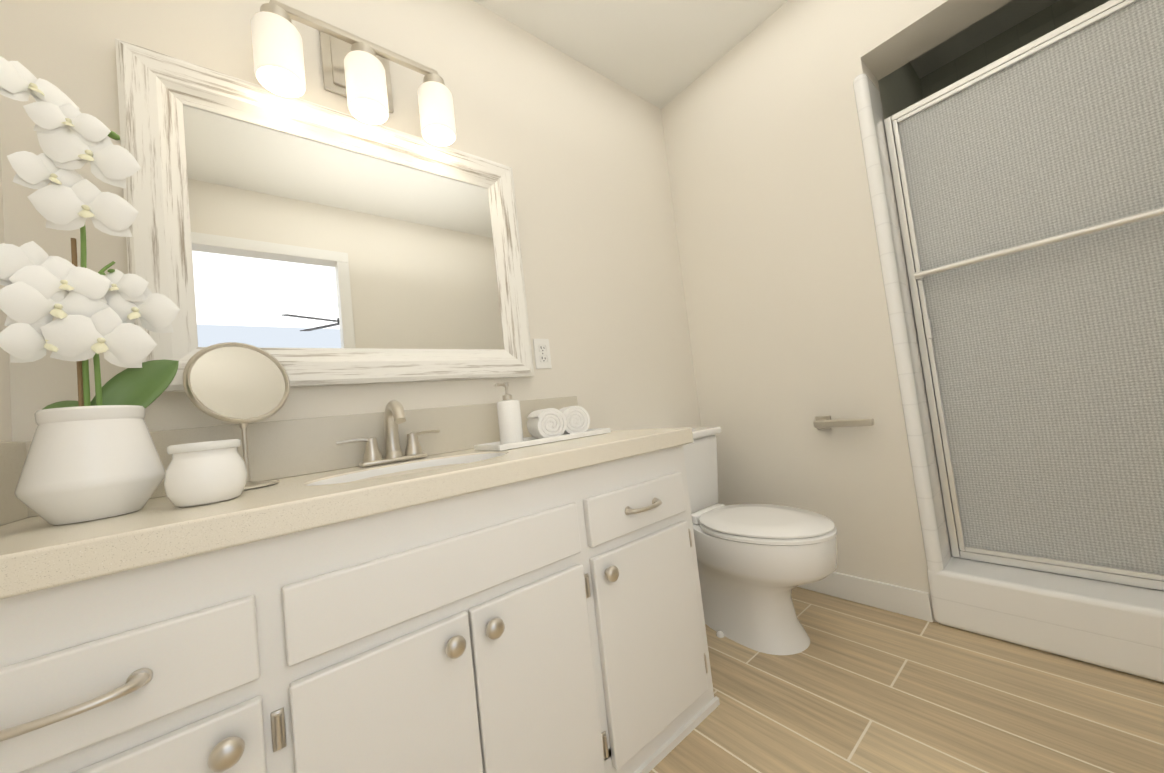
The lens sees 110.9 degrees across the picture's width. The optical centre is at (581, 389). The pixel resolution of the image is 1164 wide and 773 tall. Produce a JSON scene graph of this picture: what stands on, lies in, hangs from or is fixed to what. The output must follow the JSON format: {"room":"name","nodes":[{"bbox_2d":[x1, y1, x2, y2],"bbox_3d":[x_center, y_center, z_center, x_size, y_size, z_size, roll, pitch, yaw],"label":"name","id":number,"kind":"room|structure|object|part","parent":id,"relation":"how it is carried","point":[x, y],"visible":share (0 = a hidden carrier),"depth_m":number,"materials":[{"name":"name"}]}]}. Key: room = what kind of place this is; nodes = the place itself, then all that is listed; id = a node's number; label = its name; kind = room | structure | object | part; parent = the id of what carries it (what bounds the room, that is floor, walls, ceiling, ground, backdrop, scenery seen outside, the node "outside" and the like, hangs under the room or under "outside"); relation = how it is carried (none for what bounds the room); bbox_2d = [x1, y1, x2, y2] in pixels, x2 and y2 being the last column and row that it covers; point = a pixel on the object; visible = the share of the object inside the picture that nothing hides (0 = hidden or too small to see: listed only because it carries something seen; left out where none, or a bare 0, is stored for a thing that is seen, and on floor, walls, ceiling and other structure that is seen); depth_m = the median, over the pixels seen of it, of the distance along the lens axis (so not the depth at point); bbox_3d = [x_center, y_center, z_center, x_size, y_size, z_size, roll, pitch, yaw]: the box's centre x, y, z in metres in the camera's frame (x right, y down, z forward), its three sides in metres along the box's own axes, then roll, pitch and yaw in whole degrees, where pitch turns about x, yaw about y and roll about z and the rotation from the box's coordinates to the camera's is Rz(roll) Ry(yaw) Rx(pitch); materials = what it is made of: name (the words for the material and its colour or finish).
{"room":"bathroom","nodes":[
{"label":"bathroom","id":0,"kind":"room"},
{"bbox_2d":[0,140,11,441],"bbox_3d":[-0.564,-0.296,-0.004,0.100,2.440,1.914,-4,-4,-38],"label":"wall","id":1,"kind":"structure","parent":0,"point":[5,419],"depth_m":0.75,"materials":[{"name":"beige paint"}]},
{"bbox_2d":[0,0,700,441],"bbox_3d":[0.181,-0.284,1.871,3.596,2.440,0.100,-4,-4,-38],"label":"wall","id":2,"kind":"structure","parent":0,"point":[576,146],"depth_m":1.52,"materials":[{"name":"beige paint"}]},
{"bbox_2d":[115,38,533,391],"bbox_3d":[-0.609,-0.412,1.179,0.984,0.786,0.036,-4,-4,-38],"label":"mirror","id":3,"kind":"object","parent":2,"relation":"attached to","point":[298,242],"depth_m":1.09,"materials":[{"name":"white wood"}]},
{"bbox_2d":[251,0,455,145],"bbox_3d":[-0.634,-0.928,1.158,0.501,0.292,0.150,-4,-4,-38],"label":"sconce","id":4,"kind":"object","parent":2,"relation":"attached to","point":[356,70],"visible":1,"depth_m":1.10,"materials":[{"name":"white glass"}]},
{"bbox_2d":[533,339,551,368],"bbox_3d":[-0.149,-0.138,1.519,0.070,0.115,0.009,-4,-4,-38],"label":"electrical outlet plate","id":5,"kind":"object","parent":2,"relation":"attached to","point":[542,354],"visible":1,"depth_m":1.52,"materials":[{"name":"white plastic"}]},
{"bbox_2d":[473,0,1058,108],"bbox_3d":[0.628,-1.649,1.188,3.596,0.100,2.014,-4,-4,-38],"label":"ceiling","id":6,"kind":"structure","parent":0,"point":[660,54],"depth_m":1.75,"materials":[{"name":"paint"}]},
{"bbox_2d":[661,0,1011,621],"bbox_3d":[1.161,-0.412,1.518,0.200,2.440,1.684,-4,-4,-38],"label":"wall","id":7,"kind":"structure","parent":0,"point":[787,315],"depth_m":1.66,"materials":[{"name":"beige paint"}]},
{"bbox_2d":[814,415,873,429],"bbox_3d":[1.005,0.126,1.543,0.070,0.056,0.213,-4,-4,-38],"label":"paper holder","id":8,"kind":"object","parent":7,"relation":"attached to","point":[824,423],"visible":1,"depth_m":1.52,"materials":[{"name":"silver metal"}]},
{"bbox_2d":[797,572,933,621],"bbox_3d":[0.951,0.801,1.719,0.013,0.100,0.846,-4,-4,-38],"label":"baseboard","id":9,"kind":"structure","parent":7,"relation":"attached to","point":[914,603],"depth_m":1.51,"materials":[{"name":"white paint"}]},
{"bbox_2d":[853,74,951,572],"bbox_3d":[1.182,-0.181,1.463,0.176,1.970,0.044,-4,-4,-38],"label":"tile","id":10,"kind":"structure","parent":7,"relation":"attached to","point":[929,497],"depth_m":1.42,"materials":[{"name":"white tile"}]},
{"bbox_2d":[884,0,1163,590],"bbox_3d":[1.451,-0.253,1.196,0.087,1.642,0.718,-4,-4,-38],"label":"shower door","id":11,"kind":"structure","parent":10,"relation":"attached to","point":[1028,179],"depth_m":1.24,"materials":[{"name":"grey glass"}]},
{"bbox_2d":[878,62,922,119],"bbox_3d":[1.577,-0.441,1.873,0.896,2.440,0.120,-4,-4,-38],"label":"wall","id":12,"kind":"structure","parent":0,"point":[900,89],"depth_m":1.82,"materials":[{"name":"paint"}]},
{"bbox_2d":[649,587,1163,772],"bbox_3d":[1.228,0.728,-1.041,5.700,0.100,5.714,-4,-4,-38],"label":"floor","id":13,"kind":"structure","parent":0,"point":[854,687],"depth_m":1.04,"materials":[{"name":"brown wood"}]},
{"bbox_2d":[0,436,719,772],"bbox_3d":[-0.321,0.583,0.921,1.328,0.735,0.572,-4,-4,-38],"label":"bathroom vanity","id":14,"kind":"object","parent":13,"relation":"on","point":[394,588],"depth_m":0.65,"materials":[{"name":"white paint"}]},
{"bbox_2d":[0,427,692,583],"bbox_3d":[-0.369,0.197,0.955,1.340,0.045,0.545,-4,-4,-38],"label":"countertop","id":15,"kind":"structure","parent":14,"relation":"on","point":[31,547],"depth_m":0.61,"materials":[{"name":"beige stone"}]},
{"bbox_2d":[0,56,179,524],"bbox_3d":[-0.799,-0.159,0.667,0.192,0.726,0.153,-4,-4,-38],"label":"potted orchid","id":16,"kind":"object","parent":15,"relation":"on","point":[96,457],"visible":1,"depth_m":0.63,"materials":[{"name":"white ceramic"}]},
{"bbox_2d":[164,439,246,506],"bbox_3d":[-0.629,0.137,0.672,0.102,0.101,0.102,-4,-4,-38],"label":"candle jar","id":17,"kind":"object","parent":15,"relation":"on","point":[202,476],"visible":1,"depth_m":0.64,"materials":[{"name":"white ceramic"}]},
{"bbox_2d":[182,342,289,489],"bbox_3d":[-0.715,0.050,0.845,0.169,0.310,0.104,-4,-4,-38],"label":"makeup mirror","id":18,"kind":"object","parent":15,"relation":"on","point":[243,385],"visible":0.88,"depth_m":0.84,"materials":[{"name":"silver metal"}]},
{"bbox_3d":[-0.722,-0.016,0.848,0.157,0.163,0.067,-4,-4,-38],"label":"glass","id":19,"kind":"part","parent":18,"relation":"part of","materials":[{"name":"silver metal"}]},
{"bbox_2d":[336,400,443,467],"bbox_3d":[-0.495,0.110,1.064,0.262,0.165,0.138,-4,-4,-38],"label":"faucet","id":20,"kind":"object","parent":15,"relation":"on","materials":[{"name":"silver metal"}]},
{"bbox_2d":[320,452,503,483],"bbox_3d":[-0.368,0.254,0.918,0.429,0.155,0.301,-4,-4,-38],"label":"sink","id":21,"kind":"object","parent":15,"relation":"in","point":[361,473],"depth_m":1.04,"materials":[{"name":"white ceramic"}]},
{"bbox_2d":[474,382,610,450],"bbox_3d":[-0.125,0.065,1.258,0.400,0.192,0.173,-4,-4,-38],"label":"tray","id":22,"kind":"object","parent":15,"relation":"on","point":[548,425],"visible":1,"depth_m":1.19,"materials":[{"name":"white ceramic"}]},
{"bbox_2d":[494,382,523,445],"bbox_3d":[-0.217,0.069,1.189,0.070,0.185,0.068,-4,-4,-38],"label":"soap dispenser","id":23,"kind":"object","parent":22,"relation":"on","point":[508,410],"depth_m":1.16,"materials":[{"name":"white ceramic"}]},
{"bbox_3d":[-0.114,0.152,1.252,0.400,0.016,0.170,-4,-4,-38],"label":"dish","id":24,"kind":"part","parent":22,"relation":"part of","materials":[{"name":"white ceramic"}]},
{"bbox_2d":[683,427,836,654],"bbox_3d":[0.565,0.521,1.523,0.500,0.722,0.720,-4,-4,-38],"label":"toilet","id":25,"kind":"object","parent":13,"relation":"on","point":[757,563],"visible":0.83,"depth_m":1.35,"materials":[{"name":"white ceramic"}]},
{"bbox_3d":[0.636,0.468,1.429,0.370,0.039,0.476,-4,-4,-38],"label":"seat","id":26,"kind":"part","parent":25,"relation":"part of","materials":[{"name":"white plastic"}]},
{"bbox_3d":[0.631,0.682,1.454,0.362,0.380,0.556,-4,-4,-38],"label":"bowl","id":27,"kind":"part","parent":25,"relation":"part of","materials":[{"name":"white ceramic"}]},
{"bbox_2d":[927,552,1163,682],"bbox_3d":[1.543,0.658,1.126,0.230,0.190,0.836,-4,-4,-38],"label":"curb","id":28,"kind":"object","parent":13,"relation":"on","point":[1114,626],"visible":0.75,"depth_m":1.17,"materials":[{"name":"ceramic"}]},
{"bbox_2d":[920,0,1109,98],"bbox_3d":[2.249,-0.519,1.824,0.100,2.440,1.040,-4,-4,-38],"label":"wall","id":29,"kind":"structure","parent":0,"point":[1054,16],"depth_m":1.91,"materials":[{"name":"paint"}]}
]}

